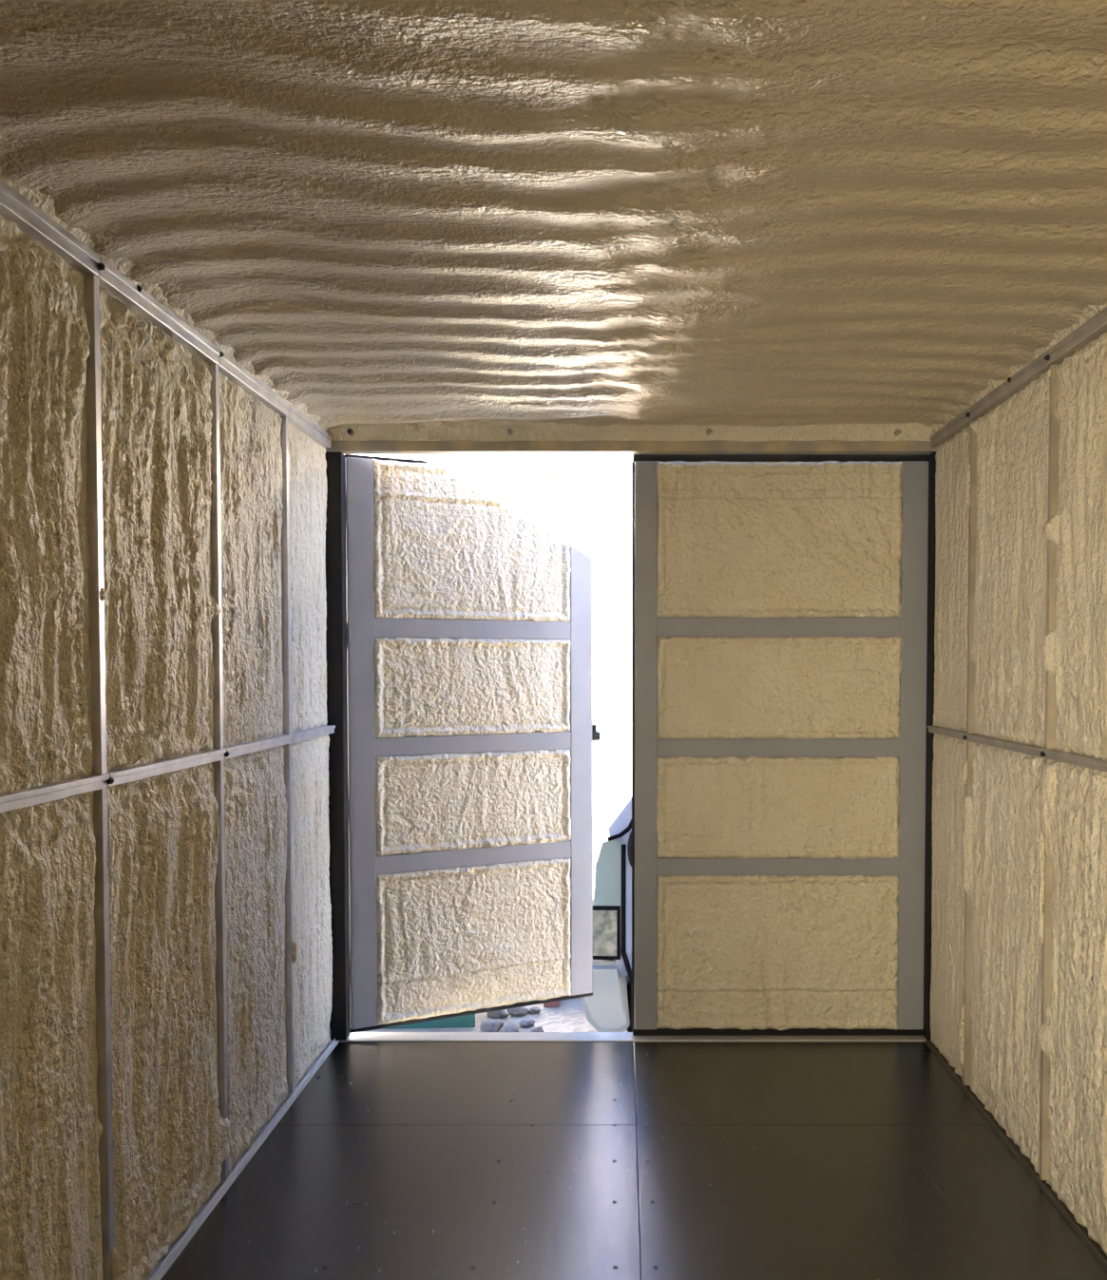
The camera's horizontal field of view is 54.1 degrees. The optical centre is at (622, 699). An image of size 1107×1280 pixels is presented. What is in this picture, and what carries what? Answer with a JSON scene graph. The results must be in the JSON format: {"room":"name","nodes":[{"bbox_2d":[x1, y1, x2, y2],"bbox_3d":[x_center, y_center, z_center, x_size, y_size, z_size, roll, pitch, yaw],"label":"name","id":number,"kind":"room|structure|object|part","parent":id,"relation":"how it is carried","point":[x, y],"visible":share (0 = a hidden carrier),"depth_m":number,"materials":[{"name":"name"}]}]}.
{"room":"shipping container interior","nodes":[
{"label":"shipping container interior","id":0,"kind":"room"},
{"bbox_2d":[0,165,332,1279],"bbox_3d":[-1.158,0.234,1.294,0.154,2.460,5.870,0,2,0],"label":"wall","id":1,"kind":"structure","parent":0,"point":[172,1141],"depth_m":2.56,"materials":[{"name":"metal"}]},
{"bbox_2d":[83,274,114,1279],"bbox_3d":[-1.163,0.242,2.349,0.075,2.294,0.023,0,2,0],"label":"stud","id":2,"kind":"object","parent":1,"relation":"attached to","point":[91,292],"visible":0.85,"depth_m":2.34,"materials":[{"name":"metal"}]},
{"bbox_2d":[0,178,332,447],"bbox_3d":[-1.131,-0.890,1.239,0.047,0.044,5.831,0,2,0],"label":"wall rail","id":3,"kind":"object","parent":1,"relation":"attached to","point":[31,220],"visible":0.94,"depth_m":2.48,"materials":[{"name":"metal"}]},
{"bbox_2d":[0,725,335,813],"bbox_3d":[-1.131,0.213,1.275,0.049,0.030,5.831,0,2,0],"label":"wall rail","id":4,"kind":"object","parent":1,"relation":"attached to","point":[16,799],"visible":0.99,"depth_m":2.49,"materials":[{"name":"metal"}]},
{"bbox_2d":[208,363,229,1180],"bbox_3d":[-1.163,0.219,3.039,0.075,2.294,0.023,0,2,0],"label":"stud","id":5,"kind":"object","parent":1,"relation":"attached to","point":[215,516],"visible":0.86,"depth_m":3.03,"materials":[{"name":"metal"}]},
{"bbox_2d":[145,1038,339,1279],"bbox_3d":[-1.157,1.437,1.323,0.086,0.014,5.850,0,2,0],"label":"baseboard","id":6,"kind":"structure","parent":1,"relation":"attached to","point":[174,1251],"depth_m":3.13,"materials":[{"name":"white metal"}]},
{"bbox_2d":[279,416,295,1092],"bbox_3d":[-1.163,0.199,3.664,0.075,2.294,0.023,0,2,0],"label":"stud","id":7,"kind":"object","parent":1,"relation":"attached to","point":[284,437],"visible":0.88,"depth_m":3.65,"materials":[{"name":"metal"}]},
{"bbox_2d":[324,554,326,658],"bbox_3d":[-1.222,0.200,4.292,0.155,2.590,0.155,0,2,0],"label":"trim","id":8,"kind":"structure","parent":1,"relation":"attached to","point":[325,555],"depth_m":4.20,"materials":[{"name":"metal"}]},
{"bbox_2d":[324,452,349,1040],"bbox_3d":[-1.117,0.193,4.240,0.065,2.299,0.062,0,2,0],"label":"door jamb","id":9,"kind":"object","parent":1,"relation":"attached to","point":[335,531],"visible":0.92,"depth_m":4.21,"materials":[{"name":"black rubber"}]},
{"bbox_2d":[324,420,936,454],"bbox_3d":[0.033,-1.023,4.159,2.535,0.137,0.119,0,2,0],"label":"door header","id":10,"kind":"structure","parent":1,"relation":"attached to","point":[431,437],"depth_m":4.15,"materials":[{"name":"metal"}]},
{"bbox_2d":[331,1031,930,1041],"bbox_3d":[0.033,1.418,4.302,2.535,0.154,0.095,0,2,0],"label":"threshold","id":11,"kind":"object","parent":1,"relation":"attached to","point":[356,1036],"depth_m":4.28,"materials":[{"name":"white metal"}]},
{"bbox_2d":[344,454,600,1032],"bbox_3d":[-0.621,0.175,4.559,1.136,2.293,0.145,-1,2,-27],"label":"door","id":12,"kind":"structure","parent":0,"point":[471,730],"depth_m":4.49,"materials":[{"name":"metal"}]},
{"bbox_3d":[-0.609,-0.642,4.484,0.865,0.633,0.047,-1,2,-27],"label":"foam panel","id":13,"kind":"part","parent":12,"relation":"part of","materials":[{"name":"beige plastic"}]},
{"bbox_3d":[-0.610,-0.052,4.505,0.865,0.408,0.044,-1,2,-27],"label":"foam panel","id":14,"kind":"part","parent":12,"relation":"part of","materials":[{"name":"beige plastic"}]},
{"bbox_3d":[-0.614,-0.291,4.505,0.861,0.078,0.038,-1,2,-27],"label":"cross rail","id":15,"kind":"part","parent":12,"relation":"part of","materials":[{"name":"grey metal"}]},
{"bbox_3d":[-0.610,0.423,4.520,0.865,0.407,0.045,-1,2,-27],"label":"foam panel","id":16,"kind":"part","parent":12,"relation":"part of","materials":[{"name":"beige plastic"}]},
{"bbox_3d":[-0.614,0.185,4.521,0.861,0.076,0.038,-1,2,-27],"label":"cross rail","id":17,"kind":"part","parent":12,"relation":"part of","materials":[{"name":"grey metal"}]},
{"bbox_3d":[-0.610,1.001,4.539,0.865,0.616,0.045,-1,2,-27],"label":"foam panel","id":18,"kind":"part","parent":12,"relation":"part of","materials":[{"name":"beige plastic"}]},
{"bbox_3d":[-0.614,0.659,4.536,0.861,0.075,0.038,-1,2,-27],"label":"cross rail","id":19,"kind":"part","parent":12,"relation":"part of","materials":[{"name":"grey metal"}]},
{"bbox_2d":[0,0,1106,427],"bbox_3d":[0.033,-0.967,1.239,2.535,0.100,5.960,0,2,0],"label":"ceiling","id":20,"kind":"structure","parent":0,"point":[594,213],"depth_m":2.09,"materials":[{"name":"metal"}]},
{"bbox_2d":[160,1041,1106,1279],"bbox_3d":[0.033,1.517,1.343,2.535,0.152,5.885,0,2,0],"label":"floor","id":21,"kind":"structure","parent":0,"point":[395,1160],"depth_m":3.17,"materials":[{"name":"metal"}]},
{"bbox_2d":[930,302,1106,1255],"bbox_3d":[1.222,0.234,1.294,0.156,2.460,5.870,0,2,0],"label":"wall","id":22,"kind":"structure","parent":0,"point":[988,844],"depth_m":3.20,"materials":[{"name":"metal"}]},
{"bbox_2d":[631,454,929,1035],"bbox_3d":[0.631,0.188,4.316,1.186,2.302,0.142,0,2,0],"label":"door","id":23,"kind":"structure","parent":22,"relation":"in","point":[779,601],"depth_m":4.26,"materials":[{"name":"metal"}]},
{"bbox_3d":[0.618,1.006,4.297,0.971,0.622,0.050,0,2,0],"label":"foam panel","id":24,"kind":"part","parent":23,"relation":"part of","materials":[{"name":"beige plastic"}]},
{"bbox_3d":[0.618,0.429,4.278,0.971,0.409,0.049,0,2,0],"label":"foam panel","id":25,"kind":"part","parent":23,"relation":"part of","materials":[{"name":"beige plastic"}]},
{"bbox_3d":[0.618,0.664,4.297,0.967,0.070,0.038,0,2,0],"label":"cross rail","id":26,"kind":"part","parent":23,"relation":"part of","materials":[{"name":"grey metal"}]},
{"bbox_3d":[0.618,-0.045,4.263,0.971,0.409,0.047,0,2,0],"label":"foam panel","id":27,"kind":"part","parent":23,"relation":"part of","materials":[{"name":"beige plastic"}]},
{"bbox_3d":[0.618,0.192,4.282,0.967,0.073,0.038,0,2,0],"label":"cross rail","id":28,"kind":"part","parent":23,"relation":"part of","materials":[{"name":"grey metal"}]},
{"bbox_3d":[0.618,-0.625,4.243,0.971,0.615,0.049,0,2,0],"label":"foam panel","id":29,"kind":"part","parent":23,"relation":"part of","materials":[{"name":"beige plastic"}]},
{"bbox_3d":[0.618,-0.284,4.266,0.967,0.077,0.038,0,2,0],"label":"cross rail","id":30,"kind":"part","parent":23,"relation":"part of","materials":[{"name":"grey metal"}]},
{"bbox_2d":[922,452,936,1040],"bbox_3d":[1.210,0.193,4.240,0.024,2.299,0.062,0,2,0],"label":"door jamb","id":31,"kind":"object","parent":22,"relation":"attached to","point":[930,657],"visible":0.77,"depth_m":4.22,"materials":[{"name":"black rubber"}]},
{"bbox_2d":[962,420,977,1085],"bbox_3d":[1.228,0.197,3.729,0.075,2.294,0.017,0,2,0],"label":"stud","id":32,"kind":"object","parent":22,"relation":"attached to","point":[970,719],"visible":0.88,"depth_m":3.71,"materials":[{"name":"metal"}]},
{"bbox_2d":[924,1039,1106,1270],"bbox_3d":[1.226,1.439,1.323,0.079,0.010,5.850,0,2,0],"label":"baseboard","id":33,"kind":"structure","parent":22,"relation":"attached to","point":[1081,1231],"depth_m":3.20,"materials":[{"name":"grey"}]},
{"bbox_2d":[927,725,1106,772],"bbox_3d":[1.198,0.212,1.275,0.045,0.025,5.831,0,2,0],"label":"wall rail","id":34,"kind":"object","parent":22,"relation":"attached to","point":[1090,762],"visible":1,"depth_m":3.16,"materials":[{"name":"metal"}]},
{"bbox_2d":[929,306,1106,446],"bbox_3d":[1.196,-0.892,1.239,0.047,0.040,5.831,0,2,0],"label":"wall rail","id":35,"kind":"object","parent":22,"relation":"attached to","point":[1092,329],"visible":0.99,"depth_m":3.16,"materials":[{"name":"metal"}]},
{"bbox_2d":[1039,364,1059,1180],"bbox_3d":[1.228,0.219,3.039,0.075,2.294,0.017,0,2,0],"label":"stud","id":36,"kind":"object","parent":22,"relation":"attached to","point":[1054,427],"visible":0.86,"depth_m":3.03,"materials":[{"name":"metal"}]},
{"label":"outside","id":37,"kind":"structure","parent":0,"visible":0},
{"bbox_2d":[361,816,628,1031],"bbox_3d":[0.000,1.257,25.055,80.000,0.200,70.000,0,2,0],"label":"ground","id":38,"kind":"structure","parent":37,"point":[570,1016],"depth_m":6.05,"materials":[{"name":"white snow"}]},
{"bbox_2d":[379,1013,475,1029],"bbox_3d":[-1.246,1.648,6.171,0.923,0.270,0.650,0,2,-3],"label":"plastic tub","id":39,"kind":"object","parent":38,"relation":"on","point":[468,1021],"visible":0.03,"depth_m":5.89,"materials":[{"name":"teal plastic"}]},
{"bbox_2d":[479,1018,504,1031],"bbox_3d":[-0.706,1.766,5.853,0.131,0.064,0.086,0,2,0],"label":"rubble stone","id":40,"kind":"object","parent":38,"relation":"on","point":[489,1024],"visible":0.98,"depth_m":5.83,"materials":[{"name":"grey stone"}]},
{"bbox_2d":[357,454,632,816],"bbox_3d":[0.000,-1.676,16.954,18.800,6.200,6.900,0,2,0],"label":"sky","id":41,"kind":"structure","parent":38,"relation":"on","point":[612,473],"depth_m":13.96,"materials":[{"name":"white"}]},
{"bbox_2d":[486,1009,508,1018],"bbox_3d":[-0.704,1.753,6.075,0.127,0.074,0.091,0,2,0],"label":"rubble stone","id":42,"kind":"object","parent":38,"relation":"on","point":[498,1014],"visible":0.7,"depth_m":6.04,"materials":[{"name":"grey stone"}]},
{"bbox_2d":[501,1023,519,1031],"bbox_3d":[-0.598,1.772,5.809,0.097,0.056,0.078,0,2,0],"label":"rubble stone","id":43,"kind":"object","parent":38,"relation":"on","point":[507,1027],"visible":0.68,"depth_m":5.79,"materials":[{"name":"grey stone"}]},
{"bbox_2d":[506,1006,527,1016],"bbox_3d":[-0.594,1.760,6.105,0.119,0.059,0.091,0,2,0],"label":"rubble stone","id":44,"kind":"object","parent":38,"relation":"on","point":[521,1011],"visible":0.82,"depth_m":6.08,"materials":[{"name":"grey stone"}]},
{"bbox_2d":[518,1017,534,1028],"bbox_3d":[-0.522,1.771,5.914,0.088,0.049,0.068,0,2,0],"label":"rubble stone","id":45,"kind":"object","parent":38,"relation":"on","point":[527,1022],"visible":0.97,"depth_m":5.89,"materials":[{"name":"grey stone"}]},
{"bbox_2d":[527,1005,540,1013],"bbox_3d":[-0.503,1.767,6.141,0.080,0.043,0.055,0,2,0],"label":"rubble stone","id":46,"kind":"object","parent":38,"relation":"on","point":[533,1009],"visible":1,"depth_m":6.12,"materials":[{"name":"grey stone"}]},
{"bbox_2d":[530,1026,543,1031],"bbox_3d":[-0.459,1.779,5.812,0.074,0.041,0.058,0,2,0],"label":"rubble stone","id":47,"kind":"object","parent":38,"relation":"on","point":[533,1028],"visible":0.64,"depth_m":5.79,"materials":[{"name":"grey stone"}]},
{"bbox_2d":[543,1000,559,1007],"bbox_3d":[-0.411,1.746,6.303,0.090,0.065,0.120,0,2,0],"label":"brick","id":48,"kind":"object","parent":38,"relation":"on","point":[552,1003],"visible":0.3,"depth_m":6.24,"materials":[{"name":"red brick"}]},
{"bbox_2d":[581,773,632,1031],"bbox_3d":[1.967,0.806,5.938,4.280,1.970,1.897,0,2,2],"label":"van","id":49,"kind":"object","parent":38,"relation":"on","point":[609,1008],"visible":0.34,"depth_m":5.18,"materials":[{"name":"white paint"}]},
{"bbox_2d":[627,831,631,866],"bbox_3d":[0.100,0.707,5.132,0.184,0.190,0.090,-1,2,-36],"label":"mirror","id":50,"kind":"object","parent":49,"relation":"attached to","point":[629,833],"depth_m":5.08,"materials":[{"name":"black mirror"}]}
]}

